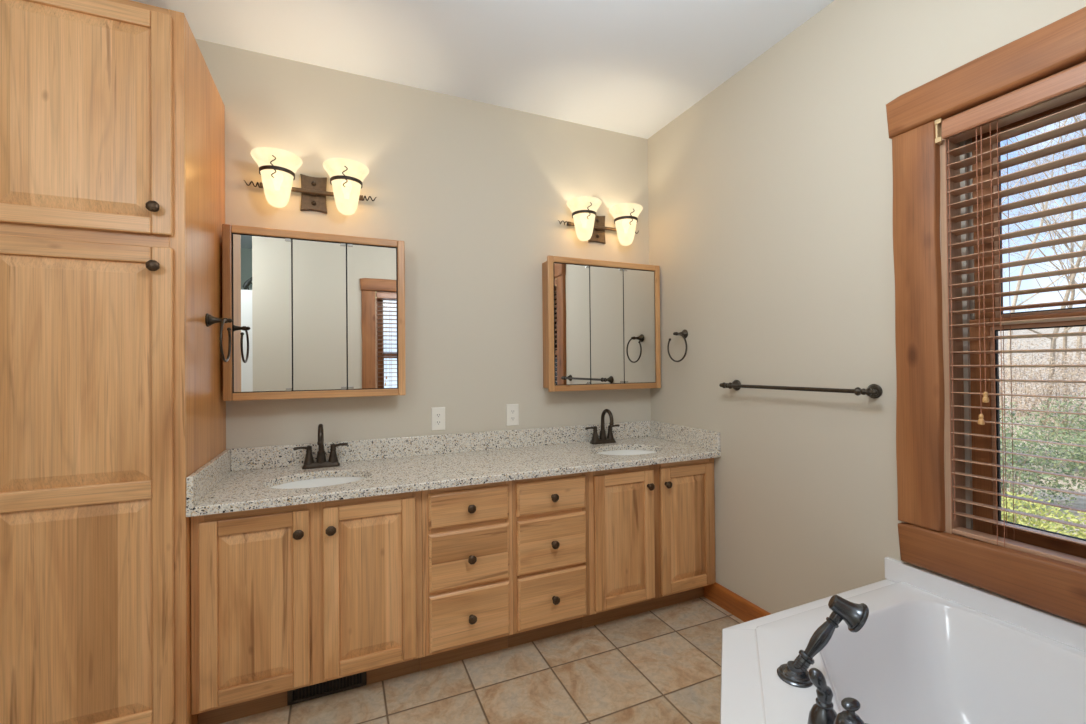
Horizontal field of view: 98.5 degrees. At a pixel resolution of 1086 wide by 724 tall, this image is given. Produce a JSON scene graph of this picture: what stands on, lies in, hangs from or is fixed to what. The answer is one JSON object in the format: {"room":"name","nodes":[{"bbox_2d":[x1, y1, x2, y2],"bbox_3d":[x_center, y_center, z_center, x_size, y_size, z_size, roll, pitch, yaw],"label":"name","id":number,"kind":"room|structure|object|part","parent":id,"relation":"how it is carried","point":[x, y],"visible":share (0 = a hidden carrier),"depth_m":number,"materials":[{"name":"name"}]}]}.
{"room":"bathroom","nodes":[
{"label":"bathroom","id":0,"kind":"room"},
{"bbox_2d":[195,39,650,448],"bbox_3d":[-0.981,-0.067,2.391,3.948,2.746,0.150,0,-1,-23],"label":"wall","id":1,"kind":"structure","parent":0,"point":[476,193],"depth_m":2.51,"materials":[{"name":"beige paint"}]},
{"bbox_2d":[244,147,375,214],"bbox_3d":[-1.064,-0.809,2.165,0.568,0.224,0.213,0,-1,-23],"label":"lamp","id":2,"kind":"object","parent":1,"relation":"attached to","point":[278,167],"visible":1,"depth_m":2.15,"materials":[{"name":"glass"}]},
{"bbox_3d":[-1.194,-0.808,2.104,0.204,0.224,0.204,0,-1,-23],"label":"lamp shade","id":3,"kind":"part","parent":2,"relation":"part of","materials":[{"name":"white glass"}]},
{"bbox_3d":[-1.103,-0.809,2.254,0.116,0.174,0.019,0,-1,-23],"label":"plate","id":4,"kind":"part","parent":2,"relation":"part of","materials":[{"name":"metal"}]},
{"bbox_3d":[-0.931,-0.810,2.218,0.204,0.224,0.204,0,-1,-23],"label":"lamp shade","id":5,"kind":"part","parent":2,"relation":"part of","materials":[{"name":"white glass"}]},
{"bbox_2d":[222,224,405,400],"bbox_3d":[-1.050,-0.214,2.210,0.756,0.760,0.129,0,-1,-23],"label":"upper cabinet","id":6,"kind":"object","parent":1,"relation":"attached to","point":[313,315],"visible":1,"depth_m":2.14,"materials":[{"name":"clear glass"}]},
{"bbox_3d":[-1.235,-0.212,2.067,0.221,0.682,0.004,0,-1,-23],"label":"mirror door","id":7,"kind":"part","parent":6,"relation":"part of","materials":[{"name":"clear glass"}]},
{"bbox_3d":[-1.027,-0.213,2.158,0.221,0.682,0.004,0,-1,-23],"label":"mirror door","id":8,"kind":"part","parent":6,"relation":"part of","materials":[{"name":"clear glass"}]},
{"bbox_3d":[-0.818,-0.215,2.248,0.221,0.682,0.004,0,-1,-23],"label":"mirror door","id":9,"kind":"part","parent":6,"relation":"part of","materials":[{"name":"clear glass"}]},
{"bbox_2d":[431,407,444,430],"bbox_3d":[-0.555,0.301,2.485,0.073,0.122,0.008,0,-1,-23],"label":"wall outlet","id":10,"kind":"object","parent":1,"relation":"attached to","point":[437,413],"visible":1,"depth_m":2.48,"materials":[{"name":"white plastic"}]},
{"bbox_2d":[231,421,649,470],"bbox_3d":[-0.360,0.435,2.561,2.276,0.100,0.020,0,-1,-23],"label":"backsplash","id":11,"kind":"structure","parent":1,"relation":"attached to","point":[249,458],"depth_m":2.45,"materials":[{"name":"stone"}]},
{"bbox_2d":[506,404,518,425],"bbox_3d":[-0.172,0.299,2.651,0.073,0.122,0.008,0,-1,-23],"label":"wall outlet","id":12,"kind":"object","parent":1,"relation":"attached to","point":[512,410],"visible":1,"depth_m":2.65,"materials":[{"name":"white plastic"}]},
{"bbox_2d":[558,196,642,245],"bbox_3d":[0.370,-0.818,2.787,0.568,0.224,0.213,0,-1,-23],"label":"lamp","id":13,"kind":"object","parent":1,"relation":"attached to","point":[589,227],"visible":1,"depth_m":2.76,"materials":[{"name":"glass"}]},
{"bbox_3d":[0.240,-0.817,2.726,0.204,0.224,0.204,0,-1,-23],"label":"lamp shade","id":14,"kind":"part","parent":13,"relation":"part of","materials":[{"name":"white glass"}]},
{"bbox_3d":[0.331,-0.818,2.876,0.116,0.174,0.019,0,-1,-23],"label":"plate","id":15,"kind":"part","parent":13,"relation":"part of","materials":[{"name":"metal"}]},
{"bbox_3d":[0.503,-0.819,2.840,0.204,0.224,0.204,0,-1,-23],"label":"lamp shade","id":16,"kind":"part","parent":13,"relation":"part of","materials":[{"name":"white glass"}]},
{"bbox_2d":[542,255,660,391],"bbox_3d":[0.356,-0.216,2.820,0.762,0.762,0.129,0,-1,-23],"label":"upper cabinet","id":17,"kind":"object","parent":1,"relation":"attached to","point":[601,319],"visible":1,"depth_m":2.75,"materials":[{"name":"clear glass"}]},
{"bbox_3d":[0.168,-0.215,2.676,0.223,0.684,0.004,0,-1,-23],"label":"mirror door","id":18,"kind":"part","parent":17,"relation":"part of","materials":[{"name":"clear glass"}]},
{"bbox_3d":[0.379,-0.216,2.767,0.223,0.684,0.004,0,-1,-23],"label":"mirror door","id":19,"kind":"part","parent":17,"relation":"part of","materials":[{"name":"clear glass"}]},
{"bbox_3d":[0.589,-0.217,2.859,0.223,0.684,0.004,0,-1,-23],"label":"mirror door","id":20,"kind":"part","parent":17,"relation":"part of","materials":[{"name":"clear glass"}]},
{"bbox_2d":[131,0,833,138],"bbox_3d":[-0.090,-1.495,0.342,3.968,0.060,4.650,0,-1,-23],"label":"ceiling","id":21,"kind":"structure","parent":0,"point":[629,67],"depth_m":2.12,"materials":[{"name":"white paint"}]},
{"bbox_2d":[221,597,743,723],"bbox_3d":[-0.063,1.311,0.320,3.968,0.060,4.650,0,-1,-23],"label":"floor","id":22,"kind":"structure","parent":0,"point":[662,665],"depth_m":1.87,"materials":[{"name":"tile"}]},
{"bbox_2d":[0,0,225,723],"bbox_3d":[-1.544,0.071,1.702,0.535,2.469,0.659,0,-1,-23],"label":"linen cabinet","id":23,"kind":"object","parent":22,"relation":"on","point":[112,112],"visible":0.95,"depth_m":1.46,"materials":[{"name":"brown wood"}]},
{"bbox_3d":[-1.439,-0.775,1.446,0.376,0.624,0.016,0,-1,-23],"label":"panel","id":24,"kind":"part","parent":23,"relation":"part of","materials":[{"name":"brown wood"}]},
{"bbox_3d":[-1.427,0.399,1.437,0.376,1.443,0.016,0,-1,-23],"label":"panel","id":25,"kind":"part","parent":23,"relation":"part of","materials":[{"name":"brown wood"}]},
{"bbox_3d":[-1.438,-0.775,1.446,0.476,0.724,0.019,0,-1,-23],"label":"door","id":26,"kind":"part","parent":23,"relation":"part of","materials":[{"name":"brown wood"}]},
{"bbox_3d":[-1.427,0.399,1.436,0.476,1.543,0.019,0,-1,-23],"label":"door","id":27,"kind":"part","parent":23,"relation":"part of","materials":[{"name":"brown wood"}]},
{"bbox_3d":[-1.246,-0.496,1.497,0.036,0.036,0.034,0,-1,-23],"label":"knob","id":28,"kind":"part","parent":23,"relation":"part of","materials":[{"name":"brown metal"}]},
{"bbox_3d":[-1.244,-0.307,1.496,0.036,0.036,0.034,0,-1,-23],"label":"knob","id":29,"kind":"part","parent":23,"relation":"part of","materials":[{"name":"brown metal"}]},
{"bbox_2d":[205,313,232,361],"bbox_3d":[-1.263,-0.094,1.829,0.085,0.190,0.169,0,-1,-23],"label":"towel ring","id":30,"kind":"object","parent":23,"relation":"attached to","point":[209,319],"visible":1,"depth_m":1.81,"materials":[{"name":"brown metal"}]},
{"bbox_3d":[-1.266,-0.163,1.833,0.085,0.052,0.052,0,-1,-23],"label":"post","id":31,"kind":"part","parent":30,"relation":"part of","materials":[{"name":"brown metal"}]},
{"bbox_2d":[191,491,422,723],"bbox_3d":[-0.943,0.909,1.974,0.772,0.787,0.600,0,-1,-23],"label":"base cabinet","id":32,"kind":"object","parent":22,"relation":"on","point":[284,599],"visible":0.88,"depth_m":1.71,"materials":[{"name":"brown wood"}]},
{"bbox_3d":[-1.017,0.866,1.663,0.338,0.638,0.019,0,-1,-23],"label":"door","id":33,"kind":"part","parent":32,"relation":"part of","materials":[{"name":"brown wood"}]},
{"bbox_3d":[-1.017,0.866,1.663,0.238,0.538,0.016,0,-1,-23],"label":"panel","id":34,"kind":"part","parent":32,"relation":"part of","materials":[{"name":"brown wood"}]},
{"bbox_3d":[-0.885,0.623,1.694,0.036,0.036,0.034,0,-1,-23],"label":"knob","id":35,"kind":"part","parent":32,"relation":"part of","materials":[{"name":"brown metal"}]},
{"bbox_2d":[287,672,366,705],"bbox_3d":[-0.837,1.254,1.824,0.280,0.084,0.006,0,-1,-23],"label":"floor register","id":36,"kind":"object","parent":32,"relation":"attached to","point":[330,687],"visible":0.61,"depth_m":1.82,"materials":[{"name":"grey metal"}]},
{"bbox_3d":[-0.787,0.624,1.737,0.036,0.036,0.034,0,-1,-23],"label":"knob","id":37,"kind":"part","parent":32,"relation":"part of","materials":[{"name":"brown metal"}]},
{"bbox_3d":[-0.665,0.864,1.815,0.337,0.638,0.019,0,-1,-23],"label":"door","id":38,"kind":"part","parent":32,"relation":"part of","materials":[{"name":"brown wood"}]},
{"bbox_3d":[-0.665,0.864,1.816,0.237,0.538,0.016,0,-1,-23],"label":"panel","id":39,"kind":"part","parent":32,"relation":"part of","materials":[{"name":"brown wood"}]},
{"bbox_2d":[420,481,512,670],"bbox_3d":[-0.410,0.906,2.205,0.388,0.787,0.600,0,-1,-23],"label":"base cabinet","id":40,"kind":"object","parent":22,"relation":"on","point":[467,563],"visible":0.84,"depth_m":1.96,"materials":[{"name":"brown wood"}]},
{"bbox_2d":[186,420,720,516],"bbox_3d":[-0.243,0.446,2.292,2.316,0.130,0.607,0,-1,-23],"label":"countertop","id":41,"kind":"structure","parent":40,"relation":"on","point":[236,479],"depth_m":2.20,"materials":[{"name":"stone"}]},
{"bbox_2d":[270,477,364,488],"bbox_3d":[-0.929,0.596,1.948,0.447,0.160,0.331,0,-1,-23],"label":"sink","id":42,"kind":"object","parent":41,"relation":"in","point":[319,482],"visible":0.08,"depth_m":2.08,"materials":[{"name":"white ceramic"}]},
{"bbox_2d":[293,424,347,468],"bbox_3d":[-1.034,0.385,2.182,0.174,0.206,0.167,-1,0,20],"label":"faucet","id":43,"kind":"object","parent":41,"relation":"on","point":[321,462],"visible":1,"depth_m":2.16,"materials":[{"name":"brown metal"}]},
{"bbox_3d":[-1.111,0.397,2.149,0.064,0.017,0.015,0,-1,-23],"label":"lever","id":44,"kind":"part","parent":43,"relation":"part of","materials":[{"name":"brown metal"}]},
{"bbox_3d":[-1.080,0.428,2.162,0.045,0.085,0.045,0,-1,-23],"label":"handle","id":45,"kind":"part","parent":43,"relation":"part of","materials":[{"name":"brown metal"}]},
{"bbox_3d":[-1.016,0.376,2.142,0.044,0.188,0.133,0,-1,-23],"label":"spout","id":46,"kind":"part","parent":43,"relation":"part of","materials":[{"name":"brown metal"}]},
{"bbox_3d":[-1.033,0.476,2.182,0.160,0.023,0.056,0,-1,-23],"label":"plate","id":47,"kind":"part","parent":43,"relation":"part of","materials":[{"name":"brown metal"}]},
{"bbox_3d":[-0.987,0.427,2.203,0.045,0.085,0.045,0,-1,-23],"label":"handle","id":48,"kind":"part","parent":43,"relation":"part of","materials":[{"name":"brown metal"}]},
{"bbox_3d":[-0.958,0.394,2.216,0.064,0.020,0.015,0,-1,-23],"label":"lever","id":49,"kind":"part","parent":43,"relation":"part of","materials":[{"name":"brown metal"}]},
{"bbox_2d":[585,409,619,443],"bbox_3d":[0.354,0.377,2.776,0.174,0.206,0.167,-1,0,20],"label":"faucet","id":50,"kind":"object","parent":41,"relation":"on","point":[601,439],"visible":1,"depth_m":2.76,"materials":[{"name":"brown metal"}]},
{"bbox_3d":[0.308,0.419,2.756,0.045,0.085,0.045,0,-1,-23],"label":"handle","id":51,"kind":"part","parent":50,"relation":"part of","materials":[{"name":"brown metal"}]},
{"bbox_3d":[0.355,0.468,2.776,0.160,0.023,0.056,0,-1,-23],"label":"plate","id":52,"kind":"part","parent":50,"relation":"part of","materials":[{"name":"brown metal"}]},
{"bbox_3d":[0.372,0.367,2.735,0.044,0.188,0.133,0,-1,-23],"label":"spout","id":53,"kind":"part","parent":50,"relation":"part of","materials":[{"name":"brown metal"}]},
{"bbox_3d":[0.401,0.419,2.796,0.045,0.085,0.045,0,-1,-23],"label":"handle","id":54,"kind":"part","parent":50,"relation":"part of","materials":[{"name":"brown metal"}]},
{"bbox_2d":[598,450,654,454],"bbox_3d":[0.459,0.587,2.550,0.447,0.160,0.331,0,-1,-23],"label":"sink","id":55,"kind":"object","parent":41,"relation":"in","point":[614,452],"visible":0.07,"depth_m":2.70,"materials":[{"name":"white ceramic"}]},
{"bbox_3d":[-0.308,0.610,1.973,0.345,0.146,0.019,0,-1,-23],"label":"drawer","id":56,"kind":"part","parent":40,"relation":"part of","materials":[{"name":"brown wood"}]},
{"bbox_3d":[-0.306,0.821,1.972,0.345,0.237,0.019,0,-1,-23],"label":"drawer","id":57,"kind":"part","parent":40,"relation":"part of","materials":[{"name":"brown wood"}]},
{"bbox_3d":[-0.304,1.068,1.970,0.345,0.227,0.019,0,-1,-23],"label":"drawer","id":58,"kind":"part","parent":40,"relation":"part of","materials":[{"name":"brown wood"}]},
{"bbox_3d":[-0.297,0.610,1.949,0.036,0.036,0.034,0,-1,-23],"label":"knob","id":59,"kind":"part","parent":40,"relation":"part of","materials":[{"name":"brown metal"}]},
{"bbox_3d":[-0.295,0.821,1.948,0.036,0.036,0.034,0,-1,-23],"label":"knob","id":60,"kind":"part","parent":40,"relation":"part of","materials":[{"name":"brown metal"}]},
{"bbox_3d":[-0.293,1.068,1.946,0.036,0.036,0.034,0,-1,-23],"label":"knob","id":61,"kind":"part","parent":40,"relation":"part of","materials":[{"name":"brown metal"}]},
{"bbox_2d":[508,472,589,647],"bbox_3d":[-0.056,0.904,2.359,0.381,0.787,0.600,0,-1,-23],"label":"base cabinet","id":62,"kind":"object","parent":22,"relation":"on","point":[550,514],"visible":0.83,"depth_m":2.11,"materials":[{"name":"brown wood"}]},
{"bbox_3d":[0.044,0.819,2.123,0.341,0.237,0.019,0,-1,-23],"label":"drawer","id":63,"kind":"part","parent":62,"relation":"part of","materials":[{"name":"brown wood"}]},
{"bbox_3d":[0.042,0.608,2.125,0.341,0.146,0.019,0,-1,-23],"label":"drawer","id":64,"kind":"part","parent":62,"relation":"part of","materials":[{"name":"brown wood"}]},
{"bbox_3d":[0.046,1.066,2.121,0.341,0.227,0.019,0,-1,-23],"label":"drawer","id":65,"kind":"part","parent":62,"relation":"part of","materials":[{"name":"brown wood"}]},
{"bbox_3d":[0.052,0.608,2.101,0.036,0.036,0.034,0,-1,-23],"label":"knob","id":66,"kind":"part","parent":62,"relation":"part of","materials":[{"name":"brown metal"}]},
{"bbox_3d":[0.056,1.065,2.097,0.036,0.036,0.034,0,-1,-23],"label":"knob","id":67,"kind":"part","parent":62,"relation":"part of","materials":[{"name":"brown metal"}]},
{"bbox_3d":[0.054,0.819,2.099,0.036,0.036,0.034,0,-1,-23],"label":"knob","id":68,"kind":"part","parent":62,"relation":"part of","materials":[{"name":"brown metal"}]},
{"bbox_2d":[582,458,715,627],"bbox_3d":[0.473,0.900,2.588,0.770,0.787,0.600,0,-1,-23],"label":"base cabinet","id":69,"kind":"object","parent":22,"relation":"on","point":[652,527],"visible":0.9,"depth_m":2.33,"materials":[{"name":"brown wood"}]},
{"bbox_3d":[0.399,0.857,2.277,0.338,0.638,0.019,0,-1,-23],"label":"door","id":70,"kind":"part","parent":69,"relation":"part of","materials":[{"name":"brown wood"}]},
{"bbox_3d":[0.398,0.857,2.277,0.238,0.538,0.016,0,-1,-23],"label":"panel","id":71,"kind":"part","parent":69,"relation":"part of","materials":[{"name":"brown wood"}]},
{"bbox_3d":[0.530,0.614,2.308,0.036,0.036,0.034,0,-1,-23],"label":"knob","id":72,"kind":"part","parent":69,"relation":"part of","materials":[{"name":"brown metal"}]},
{"bbox_3d":[0.629,0.616,2.351,0.036,0.036,0.034,0,-1,-23],"label":"knob","id":73,"kind":"part","parent":69,"relation":"part of","materials":[{"name":"brown metal"}]},
{"bbox_3d":[0.751,0.855,2.430,0.339,0.638,0.019,0,-1,-23],"label":"door","id":74,"kind":"part","parent":69,"relation":"part of","materials":[{"name":"brown wood"}]},
{"bbox_3d":[0.751,0.855,2.430,0.239,0.538,0.016,0,-1,-23],"label":"panel","id":75,"kind":"part","parent":69,"relation":"part of","materials":[{"name":"brown wood"}]},
{"bbox_2d":[720,557,1085,723],"bbox_3d":[0.861,0.993,0.685,1.575,0.564,1.575,0,-1,-23],"label":"bathtub","id":76,"kind":"object","parent":22,"relation":"on","point":[930,648],"visible":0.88,"depth_m":1.37,"materials":[{"name":"white plastic"}]},
{"bbox_2d":[807,668,836,723],"bbox_3d":[0.584,0.709,0.972,0.067,0.143,0.067,0,-1,-23],"label":"tub valve","id":77,"kind":"object","parent":76,"relation":"on","point":[822,712],"visible":0.99,"depth_m":0.96,"materials":[{"name":"grey metal"}]},
{"bbox_3d":[0.576,0.668,0.972,0.046,0.062,0.029,-1,0,-2],"label":"lever","id":78,"kind":"part","parent":77,"relation":"part of","materials":[{"name":"grey metal"}]},
{"bbox_2d":[777,595,868,687],"bbox_3d":[0.688,0.680,1.152,0.211,0.200,0.081,-1,0,9],"label":"shower","id":79,"kind":"object","parent":76,"relation":"on","point":[794,673],"visible":0.99,"depth_m":1.15,"materials":[{"name":"grey metal"}]},
{"bbox_3d":[0.694,0.676,1.160,0.101,0.124,0.034,-1,0,4],"label":"handle","id":80,"kind":"part","parent":79,"relation":"part of","materials":[{"name":"grey metal"}]},
{"bbox_2d":[834,697,866,723],"bbox_3d":[0.629,0.698,0.840,0.207,0.160,0.072,-1,0,15],"label":"tub spout","id":81,"kind":"object","parent":76,"relation":"on","point":[848,716],"visible":1,"depth_m":0.85,"materials":[{"name":"grey metal"}]},
{"bbox_3d":[0.629,0.712,0.840,0.207,0.132,0.072,-1,0,15],"label":"spout","id":82,"kind":"part","parent":81,"relation":"part of","materials":[{"name":"grey metal"}]},
{"bbox_3d":[0.564,0.637,0.858,0.037,0.035,0.029,0,-1,-23],"label":"diverter knob","id":83,"kind":"part","parent":81,"relation":"part of","materials":[{"name":"grey metal"}]},
{"bbox_2d":[648,0,1085,624],"bbox_3d":[1.409,-0.096,1.613,0.180,2.746,3.180,0,-1,-23],"label":"wall","id":84,"kind":"structure","parent":0,"point":[770,197],"depth_m":2.05,"materials":[{"name":"beige paint"}]},
{"bbox_2d":[667,329,687,361],"bbox_3d":[0.790,-0.094,2.707,0.085,0.190,0.169,0,-1,-23],"label":"towel ring","id":85,"kind":"object","parent":84,"relation":"attached to","point":[684,333],"visible":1,"depth_m":2.71,"materials":[{"name":"brown metal"}]},
{"bbox_3d":[0.788,-0.163,2.711,0.085,0.052,0.052,0,-1,-23],"label":"post","id":86,"kind":"part","parent":85,"relation":"part of","materials":[{"name":"brown metal"}]},
{"bbox_2d":[704,582,770,621],"bbox_3d":[1.078,1.231,2.148,0.018,0.108,0.938,0,-1,-23],"label":"baseboard","id":87,"kind":"structure","parent":84,"relation":"attached to","point":[738,606],"depth_m":2.38,"materials":[{"name":"brown wood"}]},
{"bbox_2d":[719,380,882,397],"bbox_3d":[1.078,0.114,2.050,0.082,0.055,0.767,0,-1,-23],"label":"towel bar","id":88,"kind":"object","parent":84,"relation":"attached to","point":[873,390],"visible":1,"depth_m":1.90,"materials":[{"name":"brown metal"}]},
{"bbox_3d":[0.947,0.117,2.357,0.078,0.055,0.055,0,-1,-23],"label":"post","id":89,"kind":"part","parent":88,"relation":"part of","materials":[{"name":"brown metal"}]},
{"bbox_3d":[1.213,0.110,1.745,0.078,0.055,0.055,0,-1,-23],"label":"post","id":90,"kind":"part","parent":88,"relation":"part of","materials":[{"name":"brown metal"}]},
{"bbox_2d":[886,7,1085,624],"bbox_3d":[1.631,-0.125,1.041,0.219,1.646,1.486,0,-1,-23],"label":"window","id":91,"kind":"structure","parent":84,"relation":"in","point":[924,400],"depth_m":1.56,"materials":[{"name":"brown wood"}]},
{"bbox_2d":[935,61,1085,567],"bbox_3d":[1.585,-0.131,1.022,0.088,1.380,1.191,0,-1,-23],"label":"window blind","id":92,"kind":"object","parent":91,"relation":"attached to","point":[1056,90],"visible":0.99,"depth_m":1.41,"materials":[{"name":"brown wood"}]},
{"bbox_3d":[1.337,-0.113,1.538,0.002,1.260,0.010,0,-1,-23],"label":"tilt cord","id":93,"kind":"part","parent":92,"relation":"part of","materials":[{"name":"brown fabric"}]},
{"bbox_3d":[1.368,-0.289,1.470,0.002,0.910,0.002,0,-1,-23],"label":"lift cord","id":94,"kind":"part","parent":92,"relation":"part of","materials":[{"name":"fabric"}]},
{"bbox_3d":[1.372,-0.324,1.460,0.002,0.840,0.002,0,-1,-23],"label":"lift cord","id":95,"kind":"part","parent":92,"relation":"part of","materials":[{"name":"fabric"}]},
{"bbox_3d":[1.595,-0.111,1.036,0.058,1.336,0.912,0,-1,-23],"label":"ladder cord","id":96,"kind":"part","parent":92,"relation":"part of","materials":[{"name":"brown fabric"}]},
{"bbox_3d":[1.604,0.551,1.022,0.053,0.015,1.179,0,-1,-23],"label":"rail","id":97,"kind":"part","parent":92,"relation":"part of","materials":[{"name":"brown wood"}]},
{"bbox_3d":[1.677,0.224,1.058,0.030,0.745,1.155,0,-1,-23],"label":"sash","id":98,"kind":"part","parent":91,"relation":"part of","materials":[{"name":"brown wood"}]},
{"bbox_3d":[1.702,-0.468,1.077,0.030,0.694,1.155,0,-1,-23],"label":"sash","id":99,"kind":"part","parent":91,"relation":"part of","materials":[{"name":"brown wood"}]},
{"bbox_3d":[1.676,0.200,1.058,0.016,0.642,1.031,0,-1,-23],"label":"moulding","id":100,"kind":"part","parent":91,"relation":"part of","materials":[{"name":"brown wood"}]},
{"bbox_3d":[1.701,-0.455,1.077,0.016,0.611,1.031,0,-1,-23],"label":"moulding","id":101,"kind":"part","parent":91,"relation":"part of","materials":[{"name":"brown wood"}]},
{"label":"outside","id":102,"kind":"structure","parent":0,"visible":0},
{"bbox_2d":[998,326,1085,536],"bbox_3d":[22.972,0.014,12.700,46.800,6.883,60.000,0,-1,-23],"label":"ground","id":103,"kind":"structure","parent":102,"point":[1080,502],"depth_m":14.06,"materials":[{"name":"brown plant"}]},
{"bbox_2d":[999,398,1024,460],"bbox_3d":[10.149,1.538,11.369,2.206,2.161,2.206,0,-1,-23],"label":"shrub","id":104,"kind":"object","parent":103,"relation":"on","point":[1012,414],"visible":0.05,"depth_m":10.74,"materials":[{"name":"green plant"}]},
{"bbox_2d":[998,168,1047,331],"bbox_3d":[8.289,-2.606,10.651,4.656,10.918,8.506,-1,-1,41],"label":"bare tree","id":105,"kind":"object","parent":103,"relation":"on","point":[1024,168],"visible":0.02,"depth_m":10.18,"materials":[{"name":"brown plant"}]},
{"bbox_2d":[999,119,1066,413],"bbox_3d":[15.017,-4.283,14.183,8.377,12.063,6.432,-1,-1,26],"label":"bare tree","id":106,"kind":"object","parent":103,"relation":"on","point":[1000,399],"visible":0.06,"depth_m":14.58,"materials":[{"name":"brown plant"}]},
{"bbox_2d":[998,338,1084,415],"bbox_3d":[14.404,0.452,14.099,2.564,2.458,2.599,0,-1,-23],"label":"shrub","id":107,"kind":"object","parent":103,"relation":"on","point":[1018,354],"visible":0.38,"depth_m":13.88,"materials":[{"name":"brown plant"}]},
{"bbox_2d":[999,352,1085,435],"bbox_3d":[13.097,0.810,11.890,2.401,2.165,2.401,0,-1,-23],"label":"shrub","id":108,"kind":"object","parent":103,"relation":"on","point":[1070,386],"visible":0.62,"depth_m":11.91,"materials":[{"name":"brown plant"}]},
{"bbox_2d":[1000,415,1085,511],"bbox_3d":[8.710,1.887,8.674,2.021,1.825,2.011,0,-1,-23],"label":"shrub","id":109,"kind":"object","parent":103,"relation":"on","point":[1019,473],"visible":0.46,"depth_m":8.35,"materials":[{"name":"green plant"}]},
{"bbox_2d":[1001,115,1084,407],"bbox_3d":[14.596,-4.618,13.701,4.494,12.376,5.397,0,-1,-23],"label":"bare tree","id":110,"kind":"object","parent":103,"relation":"on","point":[1076,150],"visible":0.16,"depth_m":14.04,"materials":[{"name":"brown plant"}]},
{"bbox_2d":[1001,491,1085,538],"bbox_3d":[6.897,2.493,6.840,1.615,1.188,1.613,0,-1,-23],"label":"shrub","id":111,"kind":"object","parent":103,"relation":"on","point":[1039,523],"visible":0.19,"depth_m":6.59,"materials":[{"name":"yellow plant"}]},
{"bbox_2d":[1001,120,1085,456],"bbox_3d":[13.245,-2.253,10.106,5.805,9.316,4.203,-1,0,19],"label":"bare tree","id":112,"kind":"object","parent":103,"relation":"on","point":[1060,184],"visible":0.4,"depth_m":10.75,"materials":[{"name":"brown plant"}]},
{"bbox_2d":[1001,113,1085,372],"bbox_3d":[20.485,-6.527,18.816,8.946,14.088,11.727,-1,-1,30],"label":"bare tree","id":113,"kind":"object","parent":103,"relation":"on","point":[1081,329],"visible":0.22,"depth_m":18.19,"materials":[{"name":"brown plant"}]},
{"bbox_2d":[1002,113,1085,428],"bbox_3d":[11.776,-3.626,11.195,7.294,11.026,5.932,-1,0,22],"label":"bare tree","id":114,"kind":"object","parent":103,"relation":"on","point":[1066,297],"visible":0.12,"depth_m":11.93,"materials":[{"name":"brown plant"}]},
{"bbox_2d":[1002,118,1085,384],"bbox_3d":[18.209,-6.252,15.479,10.198,14.359,7.332,0,-1,-40],"label":"bare tree","id":115,"kind":"object","parent":103,"relation":"on","point":[1014,303],"visible":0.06,"depth_m":17.15,"materials":[{"name":"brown plant"}]},
{"bbox_2d":[1016,392,1085,474],"bbox_3d":[11.591,1.555,9.805,2.428,1.832,2.377,0,-1,-23],"label":"shrub","id":116,"kind":"object","parent":103,"relation":"on","point":[1081,422],"visible":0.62,"depth_m":10.13,"materials":[{"name":"green plant"}]},
{"bbox_2d":[1053,419,1085,488],"bbox_3d":[10.008,1.670,7.715,2.206,1.724,2.201,0,-1,-23],"label":"shrub","id":117,"kind":"object","parent":103,"relation":"on","point":[1072,432],"visible":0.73,"depth_m":8.31,"materials":[{"name":"green plant"}]},
{"bbox_2d":[1055,336,1085,396],"bbox_3d":[16.210,0.252,13.262,2.581,2.247,2.597,0,-1,-23],"label":"shrub","id":118,"kind":"object","parent":103,"relation":"on","point":[1077,353],"visible":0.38,"depth_m":13.78,"materials":[{"name":"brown plant"}]},
{"bbox_2d":[1073,511,1085,538],"bbox_3d":[8.045,2.307,5.927,1.811,1.060,1.825,0,-1,-23],"label":"shrub","id":119,"kind":"object","parent":103,"relation":"on","point":[1084,515],"visible":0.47,"depth_m":6.59,"materials":[{"name":"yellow plant"}]}
]}

